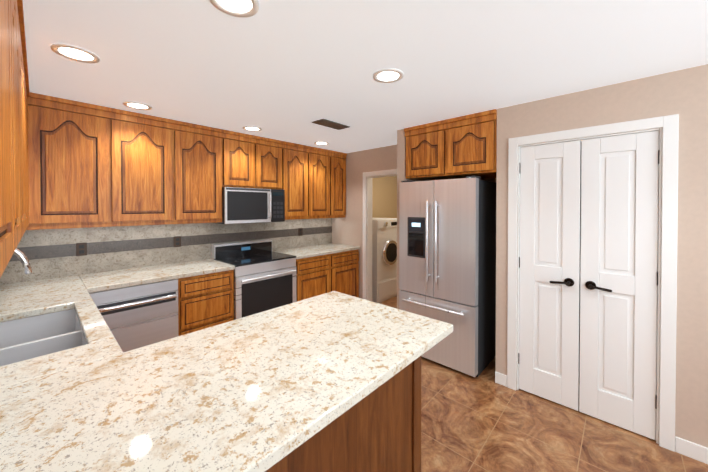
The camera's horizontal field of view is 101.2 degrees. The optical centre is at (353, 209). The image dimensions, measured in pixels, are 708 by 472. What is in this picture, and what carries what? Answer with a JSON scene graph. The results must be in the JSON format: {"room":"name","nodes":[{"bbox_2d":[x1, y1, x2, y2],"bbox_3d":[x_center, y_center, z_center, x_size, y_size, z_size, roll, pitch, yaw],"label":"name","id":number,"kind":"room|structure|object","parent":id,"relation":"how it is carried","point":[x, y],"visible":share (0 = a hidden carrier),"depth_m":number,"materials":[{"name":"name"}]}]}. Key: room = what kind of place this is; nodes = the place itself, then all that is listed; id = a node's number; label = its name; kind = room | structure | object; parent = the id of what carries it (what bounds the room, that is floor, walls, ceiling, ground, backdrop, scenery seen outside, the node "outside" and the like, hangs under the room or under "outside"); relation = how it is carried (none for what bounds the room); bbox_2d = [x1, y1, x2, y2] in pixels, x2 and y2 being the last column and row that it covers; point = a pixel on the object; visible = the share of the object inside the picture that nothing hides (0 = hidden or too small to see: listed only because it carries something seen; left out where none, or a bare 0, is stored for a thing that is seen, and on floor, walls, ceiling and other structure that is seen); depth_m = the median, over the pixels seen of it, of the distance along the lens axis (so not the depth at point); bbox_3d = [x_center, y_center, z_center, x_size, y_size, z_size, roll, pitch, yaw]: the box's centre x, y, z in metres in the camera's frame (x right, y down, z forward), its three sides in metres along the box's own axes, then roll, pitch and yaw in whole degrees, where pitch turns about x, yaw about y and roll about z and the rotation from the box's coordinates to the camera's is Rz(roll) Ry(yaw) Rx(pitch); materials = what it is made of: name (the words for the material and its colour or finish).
{"room":"kitchen","nodes":[
{"label":"kitchen","id":0,"kind":"room"},
{"bbox_2d":[23,0,707,152],"bbox_3d":[1.079,-0.919,2.554,5.830,0.100,6.640,1,1,43],"label":"ceiling","id":1,"kind":"structure","parent":0,"point":[291,71],"depth_m":1.63,"materials":[{"name":"white paint"}]},
{"bbox_2d":[50,44,99,62],"bbox_3d":[-1.525,-0.854,1.595,0.196,0.005,0.196,1,1,43],"label":"recessed light","id":2,"kind":"object","parent":1,"relation":"in","point":[75,53],"visible":1,"depth_m":1.59,"materials":[{"name":"white"}]},
{"bbox_2d":[123,101,151,109],"bbox_3d":[-1.799,-0.863,2.419,0.196,0.005,0.196,1,1,43],"label":"recessed light","id":3,"kind":"object","parent":1,"relation":"in","point":[137,105],"visible":1,"depth_m":2.41,"materials":[{"name":"white"}]},
{"bbox_2d":[209,0,258,16],"bbox_3d":[-0.489,-0.850,1.185,0.196,0.005,0.196,1,1,43],"label":"recessed light","id":4,"kind":"object","parent":1,"relation":"in","point":[242,8],"visible":1,"depth_m":1.22,"materials":[{"name":"white"}]},
{"bbox_2d":[243,126,261,130],"bbox_3d":[-1.092,-0.870,3.127,0.196,0.005,0.196,1,1,43],"label":"recessed light","id":5,"kind":"object","parent":1,"relation":"in","point":[251,128],"visible":0.96,"depth_m":3.12,"materials":[{"name":"white"}]},
{"bbox_2d":[314,141,328,144],"bbox_3d":[-0.428,-0.878,3.848,0.196,0.005,0.196,1,1,43],"label":"recessed light","id":6,"kind":"object","parent":1,"relation":"in","point":[322,143],"visible":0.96,"depth_m":3.85,"materials":[{"name":"white"}]},
{"bbox_2d":[312,119,349,129],"bbox_3d":[-0.230,-0.866,2.972,0.170,0.011,0.380,1,1,43],"label":"ceiling vent","id":7,"kind":"object","parent":1,"relation":"in","point":[330,124],"visible":1,"depth_m":2.94,"materials":[{"name":"brown metal"}]},
{"bbox_2d":[373,68,403,82],"bbox_3d":[0.219,-0.857,1.865,0.196,0.005,0.196,1,1,43],"label":"recessed light","id":8,"kind":"object","parent":1,"relation":"in","point":[389,75],"visible":1,"depth_m":1.86,"materials":[{"name":"white"}]},
{"bbox_2d":[372,176,396,217],"bbox_3d":[0.450,0.281,5.832,0.120,2.370,2.330,1,1,43],"label":"wall","id":9,"kind":"structure","parent":0,"point":[384,197],"depth_m":5.93,"materials":[{"name":"beige paint"}]},
{"bbox_2d":[397,129,419,308],"bbox_3d":[0.722,0.307,3.413,0.100,2.370,0.620,1,1,43],"label":"wall","id":10,"kind":"structure","parent":0,"point":[401,156],"depth_m":3.19,"materials":[{"name":"beige paint"}]},
{"bbox_2d":[332,145,496,298],"bbox_3d":[1.661,0.311,3.052,5.430,2.370,0.120,1,1,43],"label":"wall","id":11,"kind":"structure","parent":0,"point":[347,229],"depth_m":4.44,"materials":[{"name":"beige paint"}]},
{"bbox_2d":[0,218,331,284],"bbox_3d":[-1.626,0.343,3.476,0.015,0.456,3.706,1,1,43],"label":"tile backsplash","id":12,"kind":"structure","parent":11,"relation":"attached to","point":[49,253],"depth_m":2.88,"materials":[{"name":"stone"}]},
{"bbox_2d":[76,242,86,255],"bbox_3d":[-2.427,0.353,2.589,0.008,0.116,0.072,1,1,43],"label":"electrical outlet plate","id":13,"kind":"object","parent":12,"relation":"attached to","point":[81,249],"visible":1,"depth_m":2.59,"materials":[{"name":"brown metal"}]},
{"bbox_2d":[174,236,180,246],"bbox_3d":[-1.912,0.347,3.148,0.008,0.116,0.072,1,1,43],"label":"electrical outlet plate","id":14,"kind":"object","parent":12,"relation":"attached to","point":[177,241],"visible":1,"depth_m":3.15,"materials":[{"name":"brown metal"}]},
{"bbox_2d":[298,228,302,235],"bbox_3d":[-0.801,0.335,4.354,0.008,0.116,0.072,1,1,43],"label":"electrical outlet plate","id":15,"kind":"object","parent":12,"relation":"attached to","point":[300,231],"visible":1,"depth_m":4.35,"materials":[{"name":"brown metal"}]},
{"bbox_2d":[363,169,396,300],"bbox_3d":[0.515,0.466,4.097,0.926,2.038,0.138,1,1,43],"label":"door frame","id":16,"kind":"structure","parent":11,"relation":"attached to","point":[367,237],"depth_m":4.33,"materials":[{"name":"white paint"}]},
{"bbox_2d":[404,109,496,180],"bbox_3d":[1.093,-0.602,3.045,0.926,0.536,0.640,1,1,43],"label":"upper cabinet","id":17,"kind":"object","parent":11,"relation":"attached to","point":[460,147],"visible":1,"depth_m":2.77,"materials":[{"name":"brown wood"}]},
{"bbox_2d":[379,296,707,471],"bbox_3d":[1.079,1.551,2.581,5.830,0.100,6.640,1,1,43],"label":"floor","id":18,"kind":"structure","parent":0,"point":[483,421],"depth_m":1.94,"materials":[{"name":"tile"}]},
{"bbox_2d":[89,279,177,351],"bbox_3d":[-1.984,1.062,2.577,0.678,0.878,0.604,1,1,43],"label":"dishwasher","id":19,"kind":"object","parent":18,"relation":"on","point":[137,316],"visible":0.44,"depth_m":2.41,"materials":[{"name":"grey metal"}]},
{"bbox_2d":[178,270,233,335],"bbox_3d":[-1.633,1.057,3.020,0.634,0.878,0.514,1,1,43],"label":"base cabinet","id":20,"kind":"object","parent":18,"relation":"on","point":[205,301],"depth_m":2.78,"materials":[{"name":"brown wood"}]},
{"bbox_2d":[84,258,234,290],"bbox_3d":[-1.830,0.599,2.795,0.643,0.040,1.105,1,1,43],"label":"countertop","id":21,"kind":"structure","parent":20,"relation":"on","point":[108,280],"depth_m":2.66,"materials":[{"name":"beige stone"}]},
{"bbox_2d":[211,239,296,319],"bbox_3d":[-1.169,0.949,3.462,0.685,1.085,0.756,1,1,43],"label":"range","id":22,"kind":"object","parent":18,"relation":"on","point":[264,277],"visible":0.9,"depth_m":3.31,"materials":[{"name":"grey metal"}]},
{"bbox_2d":[296,253,337,300],"bbox_3d":[-0.714,1.047,4.018,0.634,0.878,0.665,1,1,43],"label":"base cabinet","id":23,"kind":"object","parent":18,"relation":"on","point":[317,275],"depth_m":3.80,"materials":[{"name":"brown wood"}]},
{"bbox_2d":[265,356,420,471],"bbox_3d":[-0.501,1.077,1.164,0.697,0.878,1.818,1,1,43],"label":"base cabinet","id":24,"kind":"object","parent":18,"relation":"on","point":[378,429],"visible":0.29,"depth_m":1.32,"materials":[{"name":"brown wood"}]},
{"bbox_2d":[0,274,227,471],"bbox_3d":[-1.589,0.614,1.374,2.923,0.040,0.660,1,1,43],"label":"countertop","id":25,"kind":"structure","parent":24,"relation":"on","point":[95,406],"depth_m":0.88,"materials":[{"name":"beige stone"}]},
{"bbox_2d":[13,248,32,273],"bbox_3d":[-1.696,0.368,1.313,0.142,0.452,0.328,1,1,43],"label":"gooseneck faucet","id":26,"kind":"object","parent":25,"relation":"on","point":[23,259],"visible":0.62,"depth_m":1.44,"materials":[{"name":"silver metal"}]},
{"bbox_2d":[0,309,85,366],"bbox_3d":[-1.616,0.745,1.417,0.834,0.218,0.434,1,1,43],"label":"undermount sink","id":27,"kind":"object","parent":25,"relation":"in","point":[23,339],"visible":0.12,"depth_m":1.65,"materials":[{"name":"metal"}]},
{"bbox_2d":[140,291,452,471],"bbox_3d":[-0.219,0.614,1.368,0.900,0.040,1.188,1,1,43],"label":"countertop","id":28,"kind":"structure","parent":24,"relation":"on","point":[263,391],"depth_m":1.11,"materials":[{"name":"beige stone"}]},
{"bbox_2d":[338,250,358,297],"bbox_3d":[-0.372,1.043,4.390,0.634,0.878,0.665,1,1,43],"label":"base cabinet","id":29,"kind":"object","parent":18,"relation":"on","point":[348,265],"depth_m":4.25,"materials":[{"name":"brown wood"}]},
{"bbox_2d":[273,243,359,258],"bbox_3d":[-0.540,0.584,4.199,0.638,0.040,1.175,1,1,43],"label":"countertop","id":30,"kind":"structure","parent":29,"relation":"on","point":[330,248],"depth_m":4.11,"materials":[{"name":"beige stone"}]},
{"bbox_2d":[372,218,396,302],"bbox_3d":[0.341,0.815,5.047,0.780,1.320,0.680,1,1,43],"label":"washer","id":31,"kind":"object","parent":18,"relation":"on","point":[384,259],"visible":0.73,"depth_m":4.68,"materials":[{"name":"white metal"}]},
{"bbox_2d":[399,176,495,376],"bbox_3d":[0.983,0.597,3.032,0.787,1.798,0.772,1,1,43],"label":"refrigerator","id":32,"kind":"object","parent":18,"relation":"on","point":[447,250],"visible":1,"depth_m":2.72,"materials":[{"name":"grey metal"}]},
{"bbox_2d":[496,64,707,447],"bbox_3d":[2.249,0.326,1.653,2.670,2.370,0.100,1,1,43],"label":"wall","id":33,"kind":"structure","parent":0,"point":[683,93],"depth_m":1.80,"materials":[{"name":"beige paint"}]},
{"bbox_2d":[518,140,580,410],"bbox_3d":[1.505,0.491,2.272,0.404,2.006,0.096,1,1,43],"label":"door leaf","id":34,"kind":"structure","parent":33,"relation":"in","point":[549,290],"depth_m":2.27,"materials":[{"name":"white paint"}]},
{"bbox_2d":[507,114,678,451],"bbox_3d":[1.684,0.457,2.163,0.956,2.098,0.118,1,1,43],"label":"door frame","id":35,"kind":"structure","parent":33,"relation":"attached to","point":[667,269],"depth_m":1.85,"materials":[{"name":"white paint"}]},
{"bbox_2d":[495,371,707,463],"bbox_3d":[2.004,1.457,2.234,3.800,0.095,0.632,1,1,43],"label":"baseboard","id":36,"kind":"structure","parent":33,"relation":"attached to","point":[695,451],"depth_m":1.77,"materials":[{"name":"white paint"}]},
{"bbox_2d":[579,131,659,439],"bbox_3d":[1.806,0.494,1.994,0.404,2.006,0.096,1,1,43],"label":"door leaf","id":37,"kind":"structure","parent":33,"relation":"in","point":[618,269],"depth_m":2.00,"materials":[{"name":"white paint"}]},
{"bbox_3d":[-1.637,0.306,3.567,0.120,2.370,3.830,1,1,43],"label":"wall","id":38,"kind":"structure","parent":0,"visible":0},
{"bbox_2d":[0,0,23,277],"bbox_3d":[-0.901,-0.350,0.522,0.580,0.987,0.354,1,1,43],"label":"upper cabinet","id":39,"kind":"object","parent":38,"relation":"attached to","point":[11,146],"depth_m":0.75,"materials":[{"name":"brown wood"}]},
{"bbox_2d":[20,0,27,232],"bbox_3d":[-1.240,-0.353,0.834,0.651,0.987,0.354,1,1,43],"label":"upper cabinet","id":40,"kind":"object","parent":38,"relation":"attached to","point":[23,111],"depth_m":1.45,"materials":[{"name":"brown wood"}]},
{"bbox_2d":[24,24,27,107],"bbox_3d":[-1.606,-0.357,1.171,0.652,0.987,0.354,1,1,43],"label":"upper cabinet","id":41,"kind":"object","parent":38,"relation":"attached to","point":[25,51],"depth_m":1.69,"materials":[{"name":"brown wood"}]},
{"bbox_2d":[28,148,31,229],"bbox_3d":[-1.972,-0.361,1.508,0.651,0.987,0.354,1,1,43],"label":"upper cabinet","id":42,"kind":"object","parent":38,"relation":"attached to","point":[29,149],"depth_m":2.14,"materials":[{"name":"brown wood"}]},
{"bbox_2d":[28,76,43,229],"bbox_3d":[-2.287,-0.364,1.837,0.566,0.987,0.412,1,1,43],"label":"upper cabinet","id":43,"kind":"object","parent":38,"relation":"attached to","point":[35,101],"depth_m":2.16,"materials":[{"name":"brown wood"}]},
{"bbox_2d":[44,95,123,227],"bbox_3d":[-2.322,-0.370,2.420,0.412,0.987,0.561,1,1,43],"label":"upper cabinet","id":44,"kind":"object","parent":38,"relation":"attached to","point":[65,163],"depth_m":2.35,"materials":[{"name":"brown wood"}]},
{"bbox_2d":[124,110,183,223],"bbox_3d":[-2.044,-0.374,2.765,0.354,0.987,0.632,1,1,43],"label":"upper cabinet","id":45,"kind":"object","parent":38,"relation":"attached to","point":[153,145],"depth_m":2.70,"materials":[{"name":"brown wood"}]},
{"bbox_2d":[184,122,231,223],"bbox_3d":[-1.722,-0.378,3.115,0.354,0.987,0.627,1,1,43],"label":"upper cabinet","id":46,"kind":"object","parent":38,"relation":"attached to","point":[207,150],"depth_m":3.04,"materials":[{"name":"brown wood"}]},
{"bbox_2d":[232,132,263,188],"bbox_3d":[-1.405,-0.564,3.457,0.354,0.621,0.457,1,1,43],"label":"upper cabinet","id":47,"kind":"object","parent":38,"relation":"attached to","point":[247,150],"depth_m":3.38,"materials":[{"name":"brown wood"}]},
{"bbox_2d":[216,187,284,223],"bbox_3d":[-1.263,-0.048,3.538,0.429,0.407,0.756,1,1,43],"label":"microwave","id":48,"kind":"object","parent":47,"relation":"attached to","point":[247,205],"visible":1,"depth_m":3.37,"materials":[{"name":"grey"}]},
{"bbox_2d":[260,137,283,189],"bbox_3d":[-1.199,-0.567,3.680,0.354,0.621,0.457,1,1,43],"label":"upper cabinet","id":49,"kind":"object","parent":38,"relation":"attached to","point":[273,149],"depth_m":3.63,"materials":[{"name":"brown wood"}]},
{"bbox_2d":[284,141,315,219],"bbox_3d":[-0.903,-0.387,4.003,0.354,0.987,0.565,1,1,43],"label":"upper cabinet","id":50,"kind":"object","parent":38,"relation":"attached to","point":[299,160],"depth_m":3.93,"materials":[{"name":"brown wood"}]},
{"bbox_2d":[316,148,335,215],"bbox_3d":[-0.623,-0.390,4.308,0.354,0.987,0.572,1,1,43],"label":"upper cabinet","id":51,"kind":"object","parent":38,"relation":"attached to","point":[325,159],"depth_m":4.28,"materials":[{"name":"brown wood"}]},
{"bbox_2d":[336,152,346,215],"bbox_3d":[-0.390,-0.393,4.561,0.354,0.987,0.423,1,1,43],"label":"upper cabinet","id":52,"kind":"object","parent":38,"relation":"attached to","point":[340,157],"depth_m":4.51,"materials":[{"name":"brown wood"}]}
]}

